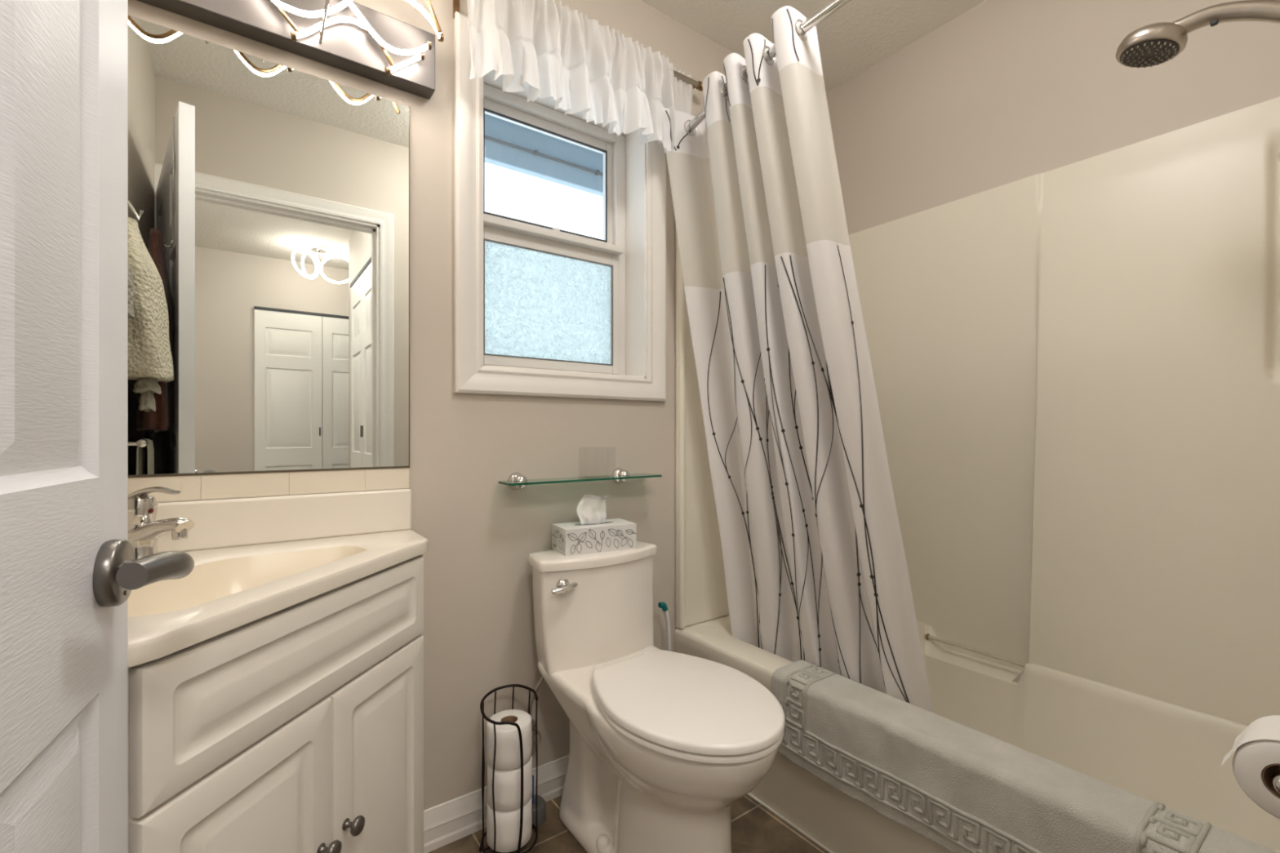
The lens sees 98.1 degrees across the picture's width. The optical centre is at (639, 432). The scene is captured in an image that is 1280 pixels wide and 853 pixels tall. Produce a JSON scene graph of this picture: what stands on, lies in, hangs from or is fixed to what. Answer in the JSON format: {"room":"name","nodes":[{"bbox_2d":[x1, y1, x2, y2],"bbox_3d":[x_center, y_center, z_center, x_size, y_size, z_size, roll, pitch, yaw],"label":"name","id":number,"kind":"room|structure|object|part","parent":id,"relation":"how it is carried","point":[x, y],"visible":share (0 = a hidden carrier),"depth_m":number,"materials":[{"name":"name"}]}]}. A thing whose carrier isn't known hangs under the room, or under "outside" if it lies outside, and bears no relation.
{"room":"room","nodes":[
{"label":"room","id":0,"kind":"room"},
{"bbox_2d":[127,0,733,810],"bbox_3d":[-0.214,-0.220,1.738,2.454,2.540,0.170,0,0,-36],"label":"wall","id":1,"kind":"structure","parent":0,"point":[482,532],"depth_m":1.48,"materials":[{"name":"beige paint"}]},
{"bbox_2d":[127,467,408,502],"bbox_3d":[-0.814,0.112,1.194,0.603,0.053,0.007,0,0,-36],"label":"tile strip","id":2,"kind":"object","parent":1,"relation":"attached to","point":[197,487],"visible":0.62,"depth_m":1.20,"materials":[{"name":"beige tile"}]},
{"bbox_2d":[127,15,409,478],"bbox_3d":[-0.813,-0.357,1.194,0.604,0.890,0.008,0,0,-36],"label":"wall mirror","id":3,"kind":"object","parent":1,"relation":"attached to","point":[268,202],"visible":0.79,"depth_m":1.19,"materials":[{"name":"clear glass"}]},
{"bbox_2d":[155,488,411,553],"bbox_3d":[-0.637,0.189,0.952,0.606,0.100,0.606,0,0,-36],"label":"backsplash","id":4,"kind":"structure","parent":1,"relation":"attached to","point":[237,522],"depth_m":1.20,"materials":[{"name":"beige ceramic"}]},
{"bbox_2d":[137,0,444,99],"bbox_3d":[-0.711,-0.923,1.121,0.631,0.195,0.246,0,0,-36],"label":"vanity light","id":5,"kind":"object","parent":1,"relation":"attached to","point":[348,36],"visible":1,"depth_m":1.23,"materials":[{"name":"grey"}]},
{"bbox_3d":[-0.677,-0.891,1.194,0.006,0.080,0.074,0,0,-44],"label":"stem","id":6,"kind":"part","parent":5,"relation":"part of","materials":[{"name":"silver metal"}]},
{"bbox_2d":[423,755,568,852],"bbox_3d":[-0.231,1.000,1.612,0.855,0.100,0.014,0,0,-36],"label":"baseboard","id":7,"kind":"structure","parent":1,"relation":"attached to","point":[446,823],"depth_m":1.45,"materials":[{"name":"white wood"}]},
{"bbox_2d":[526,675,544,745],"bbox_3d":[-0.293,0.743,1.526,0.068,0.230,0.080,0,0,-36],"label":"supply valve","id":8,"kind":"object","parent":1,"relation":"attached to","point":[541,679],"visible":0.4,"depth_m":1.50,"materials":[{"name":"silver metal"}]},
{"bbox_2d":[484,113,603,196],"bbox_3d":[-0.143,-1.218,2.247,3.600,0.265,0.551,0,0,-36],"label":"roof eave","id":9,"kind":"object","parent":1,"relation":"attached to","point":[508,145],"visible":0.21,"depth_m":2.34,"materials":[{"name":"blue"}]},
{"bbox_2d":[453,11,666,401],"bbox_3d":[-0.196,-0.592,1.634,0.691,0.980,0.019,0,0,-36],"label":"trim","id":10,"kind":"structure","parent":1,"relation":"attached to","point":[470,376],"depth_m":1.47,"materials":[{"name":"white wood"}]},
{"bbox_2d":[482,70,646,377],"bbox_3d":[-0.251,-0.592,1.711,0.547,0.836,0.170,0,0,-36],"label":"window","id":11,"kind":"structure","parent":1,"relation":"in","point":[554,299],"depth_m":1.76,"materials":[{"name":"white"}]},
{"bbox_3d":[-0.291,-0.785,1.752,0.475,0.390,0.024,0,0,-36],"label":"sash","id":12,"kind":"part","parent":11,"relation":"part of","materials":[{"name":"white plastic"}]},
{"bbox_3d":[-0.277,-0.388,1.730,0.446,0.336,0.006,0,0,-36],"label":"frosted pane","id":13,"kind":"part","parent":11,"relation":"part of","materials":[{"name":"white glass"}]},
{"bbox_3d":[-0.267,-0.404,1.718,0.488,0.421,0.052,0,0,-36],"label":"sash","id":14,"kind":"part","parent":11,"relation":"part of","materials":[{"name":"white plastic"}]},
{"bbox_2d":[453,0,702,91],"bbox_3d":[-0.141,-1.123,1.644,0.859,0.107,0.068,0,0,-36],"label":"curtain rod","id":15,"kind":"object","parent":1,"relation":"attached to","point":[698,85],"visible":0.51,"depth_m":1.82,"materials":[{"name":"silver metal"}]},
{"bbox_2d":[466,0,693,153],"bbox_3d":[-0.106,-1.030,1.603,0.782,0.319,0.106,0,0,-36],"label":"valance","id":16,"kind":"object","parent":15,"relation":"hanging from","point":[563,55],"visible":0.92,"depth_m":1.55,"materials":[{"name":"white fabric"}]},
{"bbox_3d":[-0.129,-1.163,1.628,0.793,0.016,0.016,0,0,-36],"label":"rod","id":17,"kind":"part","parent":15,"relation":"part of","materials":[{"name":"silver metal"}]},
{"bbox_2d":[498,467,662,490],"bbox_3d":[-0.160,0.136,1.611,0.496,0.050,0.097,0,0,-36],"label":"glass shelf","id":18,"kind":"object","parent":1,"relation":"attached to","point":[516,481],"visible":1,"depth_m":1.56,"materials":[{"name":"green"}]},
{"bbox_3d":[-0.157,0.135,1.607,0.496,0.006,0.086,0,0,-36],"label":"glass plate","id":19,"kind":"part","parent":18,"relation":"part of","materials":[{"name":"green"}]},
{"bbox_2d":[686,0,851,132],"bbox_3d":[0.512,-0.972,1.276,0.150,0.068,1.430,0,0,-36],"label":"shower curtain rod","id":20,"kind":"object","parent":1,"relation":"attached to","point":[832,6],"visible":0.38,"depth_m":1.32,"materials":[{"name":"silver metal"}]},
{"bbox_2d":[663,5,933,712],"bbox_3d":[0.402,-0.078,1.555,0.368,1.876,0.703,0,0,-36],"label":"shower curtain","id":21,"kind":"object","parent":20,"relation":"hanging from","point":[815,568],"visible":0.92,"depth_m":1.50,"materials":[{"name":"white fabric"}]},
{"bbox_2d":[427,794,829,852],"bbox_3d":[0.287,1.100,1.043,2.214,0.100,1.544,0,0,-36],"label":"floor","id":22,"kind":"structure","parent":0,"point":[755,828],"depth_m":1.44,"materials":[{"name":"tile"}]},
{"bbox_2d":[127,555,423,852],"bbox_3d":[-0.645,0.658,0.953,0.593,0.784,0.593,0,0,-36],"label":"vanity cabinet","id":23,"kind":"object","parent":22,"relation":"on","point":[299,727],"visible":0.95,"depth_m":0.86,"materials":[{"name":"beige wood"}]},
{"bbox_3d":[-0.555,0.715,0.792,0.018,0.530,0.311,0,0,9],"label":"door","id":24,"kind":"part","parent":23,"relation":"part of","materials":[{"name":"beige wood"}]},
{"bbox_2d":[127,488,428,667],"bbox_3d":[-0.637,0.253,0.952,0.606,0.227,0.606,0,0,-36],"label":"washbasin","id":25,"kind":"object","parent":23,"relation":"in","point":[255,558],"visible":0.56,"depth_m":1.10,"materials":[{"name":"beige ceramic"}]},
{"bbox_2d":[127,486,194,559],"bbox_3d":[-0.862,0.168,0.993,0.131,0.141,0.060,0,0,2],"label":"faucet","id":26,"kind":"object","parent":25,"relation":"on","point":[144,531],"visible":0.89,"depth_m":0.97,"materials":[{"name":"silver metal"}]},
{"bbox_3d":[-0.872,0.137,0.996,0.105,0.079,0.054,0,0,-4],"label":"lever","id":27,"kind":"part","parent":26,"relation":"part of","materials":[{"name":"silver metal"}]},
{"bbox_3d":[-0.850,0.176,0.985,0.106,0.050,0.052,0,0,11],"label":"spout","id":28,"kind":"part","parent":26,"relation":"part of","materials":[{"name":"silver metal"}]},
{"bbox_3d":[-0.510,0.688,0.913,0.032,0.031,0.031,0,0,9],"label":"knob","id":29,"kind":"part","parent":23,"relation":"part of","materials":[{"name":"silver metal"}]},
{"bbox_3d":[-0.501,0.688,0.973,0.032,0.031,0.031,0,0,9],"label":"knob","id":30,"kind":"part","parent":23,"relation":"part of","materials":[{"name":"silver metal"}]},
{"bbox_3d":[-0.507,0.715,1.090,0.018,0.530,0.287,0,0,9],"label":"door","id":31,"kind":"part","parent":23,"relation":"part of","materials":[{"name":"beige wood"}]},
{"bbox_2d":[479,684,537,852],"bbox_3d":[-0.327,0.856,1.396,0.143,0.383,0.146,0,0,-36],"label":"toilet paper stand","id":32,"kind":"object","parent":22,"relation":"on","point":[482,704],"visible":0.7,"depth_m":1.36,"materials":[{"name":"black metal"}]},
{"bbox_2d":[486,797,532,852],"bbox_3d":[-0.328,0.970,1.398,0.111,0.098,0.111,0,0,-36],"label":"toilet roll","id":33,"kind":"object","parent":32,"relation":"on","point":[507,823],"visible":0.71,"depth_m":1.35,"materials":[{"name":"white paper"}]},
{"bbox_2d":[487,755,532,811],"bbox_3d":[-0.327,0.871,1.398,0.111,0.098,0.111,0,0,-36],"label":"toilet roll","id":34,"kind":"object","parent":33,"relation":"on","point":[507,784],"visible":0.72,"depth_m":1.35,"materials":[{"name":"white paper"}]},
{"bbox_2d":[486,709,531,770],"bbox_3d":[-0.329,0.772,1.398,0.111,0.098,0.111,0,0,-36],"label":"toilet roll","id":35,"kind":"object","parent":34,"relation":"on","point":[508,757],"visible":0.88,"depth_m":1.35,"materials":[{"name":"white paper"}]},
{"bbox_2d":[531,774,546,826],"bbox_3d":[-0.290,0.988,1.508,0.068,0.124,0.068,0,0,-36],"label":"toilet brush","id":36,"kind":"object","parent":22,"relation":"on","point":[541,804],"visible":0.44,"depth_m":1.49,"materials":[{"name":"grey plastic"}]},
{"bbox_3d":[-0.294,0.963,1.500,0.016,0.074,0.016,0,0,-36],"label":"handle","id":37,"kind":"part","parent":36,"relation":"part of","materials":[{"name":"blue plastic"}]},
{"bbox_2d":[531,795,546,826],"bbox_3d":[-0.290,1.025,1.508,0.068,0.050,0.068,0,0,-36],"label":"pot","id":38,"kind":"object","parent":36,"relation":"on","point":[541,804],"depth_m":1.49,"materials":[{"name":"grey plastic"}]},
{"bbox_2d":[528,541,784,852],"bbox_3d":[0.035,0.690,1.338,0.377,0.720,0.705,0,0,-36],"label":"toilet","id":39,"kind":"object","parent":22,"relation":"on","point":[663,744],"visible":1,"depth_m":1.28,"materials":[{"name":"white ceramic"}]},
{"bbox_3d":[-0.196,0.398,1.424,0.074,0.040,0.037,0,0,-36],"label":"flush lever","id":40,"kind":"part","parent":39,"relation":"part of","materials":[{"name":"silver metal"}]},
{"bbox_3d":[-0.123,0.345,1.557,0.377,0.030,0.166,0,0,-36],"label":"tank lid","id":41,"kind":"part","parent":39,"relation":"part of","materials":[{"name":"white ceramic"}]},
{"bbox_3d":[-0.122,0.500,1.556,0.360,0.289,0.155,0,0,-36],"label":"tank","id":42,"kind":"part","parent":39,"relation":"part of","materials":[{"name":"white ceramic"}]},
{"bbox_2d":[551,494,636,555],"bbox_3d":[-0.129,0.251,1.572,0.214,0.156,0.108,0,0,-29],"label":"tissue box","id":43,"kind":"object","parent":39,"relation":"on","point":[594,533],"visible":1,"depth_m":1.54,"materials":[{"name":"white cardboard"}]},
{"bbox_3d":[0.037,0.832,1.335,0.355,0.436,0.677,0,0,-36],"label":"bowl","id":44,"kind":"part","parent":39,"relation":"part of","materials":[{"name":"white ceramic"}]},
{"bbox_3d":[0.105,0.609,1.242,0.360,0.014,0.462,0,0,-36],"label":"seat","id":45,"kind":"part","parent":39,"relation":"part of","materials":[{"name":"white plastic"}]},
{"bbox_3d":[0.105,0.590,1.242,0.364,0.020,0.466,0,0,-36],"label":"seat lid","id":46,"kind":"part","parent":39,"relation":"part of","materials":[{"name":"white plastic"}]},
{"bbox_2d":[657,601,671,651],"bbox_3d":[0.086,0.791,1.755,0.090,0.519,0.090,0,0,-36],"label":"wand","id":47,"kind":"object","parent":22,"relation":"on","point":[662,605],"visible":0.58,"depth_m":1.75,"materials":[{"name":"white plastic"}]},
{"bbox_3d":[0.086,0.787,1.754,0.029,0.467,0.015,0,0,-36],"label":"handle","id":48,"kind":"part","parent":47,"relation":"part of","materials":[{"name":"white plastic"}]},
{"bbox_2d":[674,614,1279,852],"bbox_3d":[0.841,0.854,1.514,0.761,0.392,1.425,0,0,-36],"label":"bathtub","id":49,"kind":"object","parent":22,"relation":"on","point":[1171,755],"visible":0.27,"depth_m":1.44,"materials":[{"name":"beige ceramic"}]},
{"bbox_2d":[771,659,1279,852],"bbox_3d":[0.677,0.751,1.180,0.155,0.222,0.920,0,0,-36],"label":"bath mat","id":50,"kind":"object","parent":49,"relation":"on","point":[963,788],"visible":0.98,"depth_m":1.13,"materials":[{"name":"grey fabric"}]},
{"bbox_2d":[640,0,986,92],"bbox_3d":[0.254,-1.440,1.090,2.214,0.100,1.429,0,0,-36],"label":"ceiling","id":51,"kind":"structure","parent":0,"point":[860,34],"depth_m":1.89,"materials":[{"name":"white paint"}]},
{"bbox_2d":[826,0,1279,235],"bbox_3d":[1.233,-0.220,1.727,0.120,2.540,1.544,0,0,-36],"label":"wall","id":52,"kind":"structure","parent":0,"point":[1002,92],"depth_m":1.71,"materials":[{"name":"beige paint"}]},
{"bbox_2d":[675,97,1279,725],"bbox_3d":[0.843,-0.018,1.516,0.762,1.505,1.425,0,0,-36],"label":"tub surround","id":53,"kind":"object","parent":52,"relation":"attached to","point":[1076,366],"visible":0.81,"depth_m":1.51,"materials":[{"name":"beige plastic"}]},
{"bbox_3d":[0.434,-0.057,2.078,0.758,1.427,0.034,0,0,-36],"label":"panel","id":54,"kind":"part","parent":53,"relation":"part of","materials":[{"name":"beige plastic"}]},
{"bbox_2d":[1115,0,1279,68],"bbox_3d":[1.079,-0.742,1.020,0.107,0.112,0.317,0,0,-39],"label":"shower","id":55,"kind":"object","parent":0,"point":[1151,45],"visible":1,"depth_m":1.05,"materials":[{"name":"silver metal"}]},
{"bbox_3d":[1.101,-0.742,1.012,0.032,0.112,0.216,0,0,-45],"label":"handle","id":56,"kind":"part","parent":55,"relation":"part of","materials":[{"name":"silver metal"}]},
{"bbox_3d":[0.706,-0.220,0.464,2.214,2.540,0.115,0,0,-36],"label":"wall","id":57,"kind":"structure","parent":0,"visible":0},
{"bbox_2d":[1271,773,1279,794],"bbox_3d":[0.841,0.414,0.679,0.198,0.052,0.074,0,0,-36],"label":"toilet paper holder","id":58,"kind":"object","parent":57,"relation":"attached to","point":[1276,780],"visible":1,"depth_m":0.65,"materials":[{"name":"silver metal"}]},
{"bbox_2d":[1221,715,1279,818],"bbox_3d":[0.799,0.414,0.684,0.103,0.096,0.103,0,0,-36],"label":"toilet roll","id":59,"kind":"object","parent":58,"relation":"in","point":[1256,757],"visible":1,"depth_m":0.68,"materials":[{"name":"white paper"}]},
{"bbox_3d":[-0.658,-0.220,0.360,0.120,2.540,1.544,0,0,-36],"label":"wall","id":60,"kind":"structure","parent":0,"visible":0},
{"bbox_2d":[0,0,194,852],"bbox_3d":[-0.384,0.051,0.270,0.188,1.973,0.833,0,0,-32],"label":"door","id":61,"kind":"structure","parent":60,"relation":"in","point":[69,569],"depth_m":0.49,"materials":[{"name":"white wood"}]},
{"bbox_3d":[-0.499,0.145,0.559,0.077,0.068,0.142,0,0,-36],"label":"handle","id":62,"kind":"part","parent":61,"relation":"part of","materials":[{"name":"silver metal"}]}
]}

